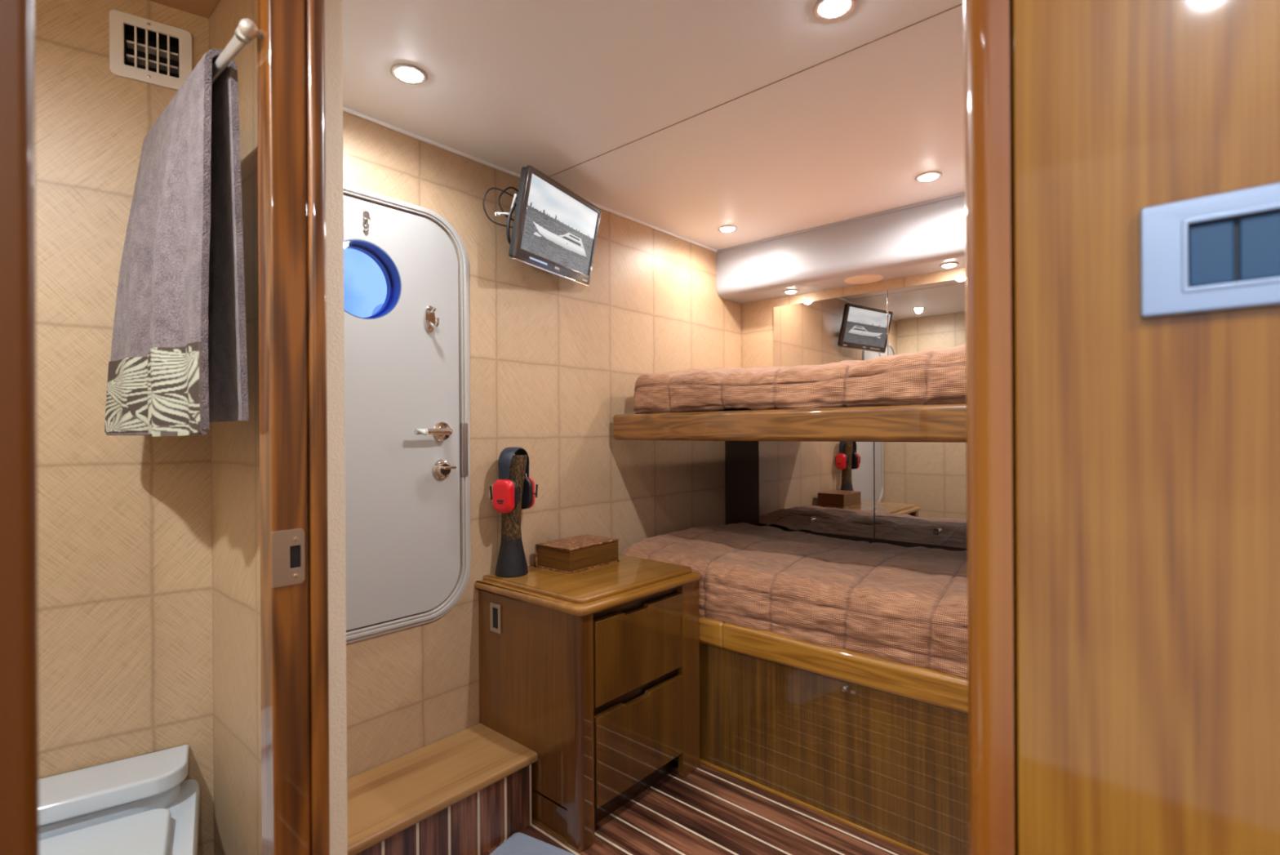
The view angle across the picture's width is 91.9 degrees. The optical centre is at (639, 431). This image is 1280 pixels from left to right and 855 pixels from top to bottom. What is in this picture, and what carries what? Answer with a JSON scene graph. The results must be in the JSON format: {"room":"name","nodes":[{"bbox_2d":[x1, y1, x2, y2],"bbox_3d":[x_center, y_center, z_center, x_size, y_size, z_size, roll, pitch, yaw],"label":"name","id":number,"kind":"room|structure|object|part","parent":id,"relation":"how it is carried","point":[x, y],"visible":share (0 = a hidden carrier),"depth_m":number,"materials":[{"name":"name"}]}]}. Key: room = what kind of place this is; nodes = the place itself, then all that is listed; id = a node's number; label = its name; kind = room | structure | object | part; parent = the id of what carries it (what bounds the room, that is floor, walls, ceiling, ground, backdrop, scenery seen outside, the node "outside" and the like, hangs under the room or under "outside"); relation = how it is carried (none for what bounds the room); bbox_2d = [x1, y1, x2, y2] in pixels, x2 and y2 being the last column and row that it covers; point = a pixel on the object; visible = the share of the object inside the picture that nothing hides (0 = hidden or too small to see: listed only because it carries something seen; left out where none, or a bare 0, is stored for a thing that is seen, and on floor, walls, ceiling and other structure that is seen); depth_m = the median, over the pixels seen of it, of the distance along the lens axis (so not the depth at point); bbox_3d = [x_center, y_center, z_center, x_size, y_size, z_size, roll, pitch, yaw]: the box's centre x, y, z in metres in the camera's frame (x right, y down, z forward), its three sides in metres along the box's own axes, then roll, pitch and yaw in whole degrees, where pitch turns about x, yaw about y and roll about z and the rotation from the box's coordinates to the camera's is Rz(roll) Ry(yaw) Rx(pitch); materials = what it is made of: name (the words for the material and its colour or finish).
{"room":"yacht cabin corridor","nodes":[
{"label":"yacht cabin corridor","id":0,"kind":"room"},
{"bbox_2d":[34,0,213,854],"bbox_3d":[-1.414,0.135,0.949,1.255,1.988,0.030,0,0,-34],"label":"wall","id":1,"kind":"structure","parent":0,"point":[124,529],"depth_m":1.19,"materials":[{"name":"tile"}]},
{"bbox_2d":[109,9,192,90],"bbox_3d":[-0.983,-0.755,1.249,0.130,0.126,0.048,0,0,-34],"label":"air vent","id":2,"kind":"object","parent":1,"relation":"in","point":[145,55],"visible":0.9,"depth_m":1.24,"materials":[{"name":"white plastic"}]},
{"bbox_2d":[208,0,262,854],"bbox_3d":[-0.724,0.130,1.152,0.747,1.988,0.014,0,0,41],"label":"wall","id":3,"kind":"structure","parent":0,"point":[235,445],"depth_m":1.17,"materials":[{"name":"tile"}]},
{"bbox_2d":[211,17,262,84],"bbox_3d":[-0.694,-0.532,1.036,0.570,0.025,0.119,0,0,41],"label":"towel rail","id":4,"kind":"object","parent":3,"relation":"attached to","point":[247,29],"visible":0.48,"depth_m":0.84,"materials":[{"name":"white metal"}]},
{"bbox_2d":[104,48,248,435],"bbox_3d":[-0.776,-0.273,1.022,0.420,0.560,0.109,0,0,41],"label":"towel","id":5,"kind":"object","parent":4,"relation":"hanging from","point":[178,363],"visible":1,"depth_m":0.94,"materials":[{"name":"grey fabric"}]},
{"bbox_3d":[-0.519,-0.534,0.821,0.023,0.023,0.023,0,0,41],"label":"knob","id":6,"kind":"part","parent":4,"relation":"part of","materials":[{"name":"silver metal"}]},
{"bbox_2d":[256,0,329,854],"bbox_3d":[-0.477,0.129,0.855,0.056,1.988,0.072,0,0,41],"label":"trim","id":7,"kind":"structure","parent":3,"relation":"attached to","point":[291,107],"depth_m":0.84,"materials":[{"name":"brown wood"}]},
{"bbox_3d":[-0.470,0.169,0.828,0.002,0.074,0.041,0,0,41],"label":"striker plate","id":8,"kind":"part","parent":7,"relation":"part of","materials":[{"name":"silver metal"}]},
{"bbox_2d":[324,0,347,854],"bbox_3d":[-0.447,0.129,0.899,0.006,1.988,0.034,0,0,41],"label":"trim","id":9,"kind":"structure","parent":3,"relation":"attached to","point":[333,8],"depth_m":0.90,"materials":[{"name":"beige"}]},
{"bbox_2d":[342,111,741,778],"bbox_3d":[-0.260,0.128,2.284,0.040,1.988,2.500,0,0,41],"label":"wall","id":10,"kind":"structure","parent":0,"point":[553,359],"depth_m":2.15,"materials":[{"name":"tile"}]},
{"bbox_2d":[343,183,471,644],"bbox_3d":[-0.771,-0.047,1.690,0.685,1.223,0.119,0,0,-43],"label":"door","id":11,"kind":"structure","parent":10,"relation":"in","point":[407,453],"depth_m":1.78,"materials":[{"name":"grey paint"}]},
{"bbox_3d":[-0.589,0.000,1.803,0.021,0.018,0.085,0,0,41],"label":"lever","id":12,"kind":"part","parent":11,"relation":"part of","materials":[{"name":"silver metal"}]},
{"bbox_3d":[-0.579,-0.001,1.846,0.047,0.060,0.060,0,0,41],"label":"handle","id":13,"kind":"part","parent":11,"relation":"part of","materials":[{"name":"silver metal"}]},
{"bbox_2d":[342,106,716,252],"bbox_3d":[-0.318,-0.861,2.186,0.010,0.011,2.086,0,0,41],"label":"trim","id":14,"kind":"structure","parent":10,"relation":"attached to","point":[348,110],"depth_m":1.94,"materials":[{"name":"white plastic"}]},
{"bbox_2d":[482,164,601,286],"bbox_3d":[-0.318,-0.659,2.055,0.180,0.286,0.494,0,0,25],"label":"television","id":15,"kind":"object","parent":10,"relation":"attached to","point":[555,229],"visible":1,"depth_m":1.99,"materials":[{"name":"grey plastic"}]},
{"bbox_3d":[-0.279,-0.665,2.058,0.085,0.274,0.449,0,0,25],"label":"casing","id":16,"kind":"part","parent":15,"relation":"part of","materials":[{"name":"black plastic"}]},
{"bbox_2d":[549,3,964,177],"bbox_3d":[0.425,-0.871,1.465,2.077,0.002,0.003,0,0,41],"label":"trim","id":17,"kind":"structure","parent":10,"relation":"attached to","point":[962,3],"depth_m":1.53,"materials":[{"name":"brown"}]},
{"bbox_2d":[715,191,964,253],"bbox_3d":[1.152,-0.869,2.293,2.087,0.012,0.006,0,0,41],"label":"trim","id":18,"kind":"structure","parent":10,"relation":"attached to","point":[962,193],"depth_m":2.54,"materials":[{"name":"grey"}]},
{"bbox_2d":[148,0,964,249],"bbox_3d":[0.137,-0.882,0.772,3.100,0.034,4.250,0,0,41],"label":"ceiling","id":19,"kind":"structure","parent":0,"point":[551,86],"depth_m":1.61,"materials":[{"name":"white paint"}]},
{"bbox_2d":[390,63,427,84],"bbox_3d":[-0.558,-0.859,1.496,0.084,0.012,0.084,0,0,41],"label":"recessed light","id":20,"kind":"object","parent":19,"relation":"in","point":[408,73],"visible":1,"depth_m":1.49,"materials":[{"name":"silver metal"}]},
{"bbox_2d":[717,225,737,232],"bbox_3d":[0.375,-0.864,2.654,0.084,0.012,0.084,0,0,41],"label":"recessed light","id":21,"kind":"object","parent":19,"relation":"in","point":[726,228],"visible":1,"depth_m":2.64,"materials":[{"name":"silver metal"}]},
{"bbox_2d":[813,0,856,20],"bbox_3d":[0.398,-0.864,1.266,0.084,0.012,0.084,0,0,41],"label":"recessed light","id":22,"kind":"object","parent":19,"relation":"in","point":[825,10],"visible":1,"depth_m":1.26,"materials":[{"name":"white"}]},
{"bbox_2d":[915,171,942,182],"bbox_3d":[0.989,-0.868,2.121,0.084,0.012,0.084,0,0,41],"label":"recessed light","id":23,"kind":"object","parent":19,"relation":"in","point":[927,176],"visible":1,"depth_m":2.11,"materials":[{"name":"white"}]},
{"bbox_2d":[481,755,916,854],"bbox_3d":[0.149,1.134,0.772,3.100,0.030,4.250,0,0,41],"label":"floor","id":24,"kind":"structure","parent":0,"point":[707,811],"depth_m":1.75,"materials":[{"name":"brown wood"}]},
{"bbox_2d":[38,744,199,854],"bbox_3d":[-0.924,0.881,0.913,0.441,0.490,0.573,0,0,-34],"label":"toilet","id":25,"kind":"object","parent":24,"relation":"on","point":[143,804],"visible":0.96,"depth_m":1.10,"materials":[{"name":"white ceramic"}]},
{"bbox_3d":[-0.889,0.689,0.861,0.361,0.016,0.420,0,0,-34],"label":"seat","id":26,"kind":"part","parent":25,"relation":"part of","materials":[{"name":"white"}]},
{"bbox_3d":[-1.052,0.653,1.098,0.405,0.034,0.126,0,0,-34],"label":"cistern lid","id":27,"kind":"part","parent":25,"relation":"part of","materials":[{"name":"white ceramic"}]},
{"bbox_3d":[-0.887,0.704,0.858,0.365,0.009,0.410,0,0,-34],"label":"seat","id":28,"kind":"part","parent":25,"relation":"part of","materials":[{"name":"white"}]},
{"bbox_3d":[-0.924,0.918,0.913,0.441,0.416,0.573,0,0,-34],"label":"bowl","id":29,"kind":"part","parent":25,"relation":"part of","materials":[{"name":"white ceramic"}]},
{"bbox_2d":[346,723,537,854],"bbox_3d":[-0.643,1.023,1.587,0.288,0.202,0.739,0,0,41],"label":"step","id":30,"kind":"structure","parent":24,"relation":"on","point":[467,791],"depth_m":1.63,"materials":[{"name":"wood"}]},
{"bbox_2d":[488,832,575,854],"bbox_3d":[-0.333,1.118,1.507,0.238,0.008,0.376,0,0,29],"label":"floor mat","id":31,"kind":"object","parent":24,"relation":"on","point":[518,843],"visible":1,"depth_m":1.66,"materials":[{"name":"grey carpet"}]},
{"bbox_2d":[474,554,701,852],"bbox_3d":[-0.148,0.788,2.006,0.486,0.665,0.576,0,0,41],"label":"nightstand","id":32,"kind":"object","parent":24,"relation":"on","point":[595,671],"visible":0.89,"depth_m":1.81,"materials":[{"name":"brown wood"}]},
{"bbox_2d":[489,601,502,633],"bbox_3d":[-0.442,0.571,1.896,0.052,0.088,0.006,0,0,41],"label":"rocker switch","id":33,"kind":"object","parent":32,"relation":"attached to","point":[495,608],"visible":1,"depth_m":1.90,"materials":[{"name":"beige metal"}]},
{"bbox_3d":[-0.158,0.805,1.682,0.049,0.632,0.066,0,0,41],"label":"corner post","id":34,"kind":"part","parent":32,"relation":"part of","materials":[{"name":"brown wood"}]},
{"bbox_2d":[474,554,701,615],"bbox_3d":[-0.150,0.474,2.006,0.486,0.037,0.576,0,0,41],"label":"countertop","id":35,"kind":"structure","parent":32,"relation":"on","point":[587,592],"depth_m":1.88,"materials":[{"name":"brown wood"}]},
{"bbox_2d":[494,454,528,577],"bbox_3d":[-0.413,0.267,1.987,0.105,0.381,0.105,0,0,41],"label":"display stand","id":36,"kind":"object","parent":35,"relation":"on","point":[511,561],"visible":0.74,"depth_m":1.96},
{"bbox_2d":[489,446,537,513],"bbox_3d":[-0.403,0.152,1.984,0.112,0.205,0.159,0,0,21],"label":"defender","id":37,"kind":"object","parent":36,"relation":"hanging from","point":[504,492],"visible":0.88,"depth_m":1.93,"materials":[{"name":"red plastic"}]},
{"bbox_3d":[-0.465,0.194,1.952,0.020,0.043,0.006,0,0,21],"label":"yoke arm","id":38,"kind":"part","parent":37,"relation":"part of","materials":[{"name":"black plastic"}]},
{"bbox_2d":[492,479,514,513],"bbox_3d":[-0.427,0.202,1.922,0.072,0.106,0.025,0,0,21],"label":"ear cup","id":39,"kind":"object","parent":37,"relation":"on","point":[503,490],"depth_m":1.91,"materials":[{"name":"red plastic"}]},
{"bbox_2d":[509,479,517,511],"bbox_3d":[-0.419,0.202,1.942,0.076,0.106,0.018,0,0,21],"label":"cushion","id":40,"kind":"object","parent":37,"relation":"on","point":[513,486],"depth_m":1.92,"materials":[{"name":"black plastic"}]},
{"bbox_3d":[-0.379,0.194,1.919,0.020,0.043,0.006,0,0,21],"label":"yoke arm","id":41,"kind":"part","parent":37,"relation":"part of"},
{"bbox_2d":[521,476,533,509],"bbox_3d":[-0.387,0.201,2.026,0.076,0.106,0.018,0,0,21],"label":"cushion","id":42,"kind":"object","parent":37,"relation":"on","point":[527,492],"depth_m":2.01,"materials":[{"name":"black plastic"}]},
{"bbox_2d":[526,476,534,508],"bbox_3d":[-0.379,0.201,2.046,0.072,0.106,0.025,0,0,21],"label":"ear cup","id":43,"kind":"object","parent":37,"relation":"on","point":[530,482],"depth_m":2.01,"materials":[{"name":"red plastic"}]},
{"bbox_3d":[-0.341,0.194,2.016,0.020,0.043,0.006,0,0,21],"label":"yoke arm","id":44,"kind":"part","parent":37,"relation":"part of"},
{"bbox_2d":[535,533,619,573],"bbox_3d":[-0.213,0.417,2.131,0.177,0.078,0.249,0,0,41],"label":"box","id":45,"kind":"object","parent":35,"relation":"on","point":[572,554],"visible":1,"depth_m":2.07,"materials":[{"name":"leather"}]},
{"bbox_3d":[0.002,0.639,1.851,0.020,0.235,0.393,0,0,41],"label":"drawer","id":46,"kind":"part","parent":32,"relation":"part of","materials":[{"name":"brown wood"}]},
{"bbox_3d":[0.003,0.910,1.851,0.020,0.249,0.393,0,0,41],"label":"drawer","id":47,"kind":"part","parent":32,"relation":"part of","materials":[{"name":"brown wood"}]},
{"bbox_2d":[699,617,968,854],"bbox_3d":[0.919,0.866,2.019,2.075,0.496,0.865,0,0,41],"label":"bunk","id":48,"kind":"object","parent":24,"relation":"on","point":[875,746],"visible":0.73,"depth_m":1.77,"materials":[{"name":"brown wood"}]},
{"bbox_3d":[0.242,0.667,2.066,0.112,0.089,0.048,0,0,41],"label":"rail","id":49,"kind":"part","parent":48,"relation":"part of","materials":[{"name":"brown wood"}]},
{"bbox_2d":[619,522,968,679],"bbox_3d":[0.911,0.522,2.005,2.045,0.245,0.834,0,0,41],"label":"mattress","id":50,"kind":"object","parent":48,"relation":"on","point":[908,606],"visible":0.51,"depth_m":1.89,"materials":[{"name":"fabric"}]},
{"bbox_3d":[0.859,0.663,1.529,1.520,0.089,0.048,0,0,41],"label":"rail","id":51,"kind":"part","parent":48,"relation":"part of","materials":[{"name":"brown wood"}]},
{"bbox_2d":[741,267,965,407],"bbox_3d":[1.317,0.118,2.475,2.167,1.988,0.040,0,0,41],"label":"wall","id":52,"kind":"structure","parent":0,"point":[757,317],"depth_m":3.03,"materials":[{"name":"ceramic tile"}]},
{"bbox_2d":[613,403,966,442],"bbox_3d":[0.986,-0.022,2.079,2.045,0.099,0.989,0,0,41],"label":"bunk","id":53,"kind":"object","parent":52,"relation":"attached to","point":[934,423],"visible":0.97,"depth_m":1.85,"materials":[{"name":"brown wood"}]},
{"bbox_2d":[633,343,965,413],"bbox_3d":[1.002,-0.164,2.074,1.993,0.211,0.957,0,0,41],"label":"mattress","id":54,"kind":"object","parent":53,"relation":"on","point":[936,375],"visible":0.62,"depth_m":1.89,"materials":[{"name":"fabric"}]},
{"bbox_2d":[783,288,798,293],"bbox_3d":[0.698,-0.643,2.864,0.068,0.012,0.068,0,0,41],"label":"recessed light","id":55,"kind":"object","parent":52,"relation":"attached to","point":[791,291],"visible":1,"depth_m":2.85,"materials":[{"name":"silver metal"}]},
{"bbox_2d":[773,289,888,366],"bbox_3d":[0.860,-0.376,2.841,0.546,0.462,0.006,0,0,41],"label":"wall mirror","id":56,"kind":"object","parent":52,"relation":"attached to","point":[854,327],"visible":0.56,"depth_m":2.82,"materials":[{"name":"clear glass"}]},
{"bbox_2d":[716,195,964,303],"bbox_3d":[1.227,-0.764,2.377,2.086,0.223,0.219,0,0,41],"label":"trim","id":57,"kind":"structure","parent":52,"relation":"attached to","point":[916,240],"depth_m":2.56,"materials":[{"name":"grey paint"}]},
{"bbox_2d":[724,440,967,551],"bbox_3d":[1.242,0.339,2.394,2.076,0.626,0.180,0,0,41],"label":"wall mirror","id":58,"kind":"object","parent":52,"relation":"attached to","point":[905,494],"visible":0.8,"depth_m":2.60,"materials":[{"name":"clear glass"}]},
{"bbox_3d":[0.489,0.344,2.970,0.184,0.626,0.006,0,0,41],"label":"frame","id":59,"kind":"part","parent":58,"relation":"part of","materials":[{"name":"brown wood"}]},
{"bbox_3d":[0.751,0.387,2.719,0.022,0.022,0.024,0,0,41],"label":"knob","id":60,"kind":"part","parent":58,"relation":"part of","materials":[{"name":"silver metal"}]},
{"bbox_3d":[0.762,0.237,2.729,0.537,0.412,0.007,0,0,41],"label":"door","id":61,"kind":"part","parent":58,"relation":"part of","materials":[{"name":"white mirror"}]},
{"bbox_3d":[1.287,0.234,2.272,0.847,0.412,0.007,0,0,41],"label":"door","id":62,"kind":"part","parent":58,"relation":"part of","materials":[{"name":"white mirror"}]},
{"bbox_3d":[1.141,0.385,2.380,0.022,0.022,0.024,0,0,41],"label":"knob","id":63,"kind":"part","parent":58,"relation":"part of","materials":[{"name":"silver metal"}]},
{"bbox_2d":[844,274,883,284],"bbox_3d":[0.954,-0.648,2.643,0.156,0.005,0.156,0,0,41],"label":"ceiling speaker","id":64,"kind":"object","parent":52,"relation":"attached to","point":[864,278],"visible":1,"depth_m":2.63,"materials":[{"name":"beige"}]},
{"bbox_2d":[888,277,965,355],"bbox_3d":[1.565,-0.381,2.226,1.320,0.462,0.006,0,0,41],"label":"wall mirror","id":65,"kind":"object","parent":52,"relation":"attached to","point":[922,317],"visible":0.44,"depth_m":2.56,"materials":[{"name":"clear glass"}]},
{"bbox_2d":[939,262,959,267],"bbox_3d":[1.208,-0.646,2.419,0.068,0.012,0.068,0,0,41],"label":"recessed light","id":66,"kind":"object","parent":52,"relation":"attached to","point":[949,264],"visible":1,"depth_m":2.40,"materials":[{"name":"white"}]},
{"bbox_2d":[1013,0,1279,854],"bbox_3d":[0.746,0.121,0.047,1.237,1.988,0.050,0,0,41],"label":"wall","id":67,"kind":"structure","parent":0,"point":[1148,450],"depth_m":0.39,"materials":[{"name":"brown wood"}]},
{"bbox_2d":[963,0,1017,854],"bbox_3d":[0.270,0.124,0.469,0.034,1.988,0.065,0,0,41],"label":"trim","id":68,"kind":"structure","parent":67,"relation":"attached to","point":[988,107],"depth_m":0.44,"materials":[{"name":"brown wood"}]},
{"bbox_2d":[1139,182,1279,318],"bbox_3d":[0.352,-0.105,0.350,0.107,0.068,0.008,0,0,41],"label":"switch plate","id":69,"kind":"object","parent":67,"relation":"attached to","point":[1231,264],"visible":1,"depth_m":0.36,"materials":[{"name":"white plastic"}]},
{"label":"outside","id":70,"kind":"structure","parent":0,"visible":0},
{"bbox_3d":[-1.266,0.035,3.113,0.050,1.145,0.050,0,0,41],"label":"mast","id":71,"kind":"object","parent":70,"visible":0},
{"bbox_2d":[371,302,383,315],"bbox_3d":[-1.270,-0.591,3.113,0.146,0.107,0.146,0,0,41],"label":"dome","id":72,"kind":"object","parent":71,"relation":"on","point":[378,307],"visible":0.23,"depth_m":3.06,"materials":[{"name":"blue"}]},
{"bbox_3d":[-0.627,0.130,-0.050,0.040,1.988,0.860,0,0,41],"label":"wall","id":73,"kind":"structure","parent":0,"visible":0},
{"bbox_2d":[0,0,39,854],"bbox_3d":[-0.327,0.128,0.294,0.070,1.988,0.054,0,0,41],"label":"trim","id":74,"kind":"structure","parent":73,"relation":"attached to","point":[19,666],"depth_m":0.29,"materials":[{"name":"brown wood"}]}
]}

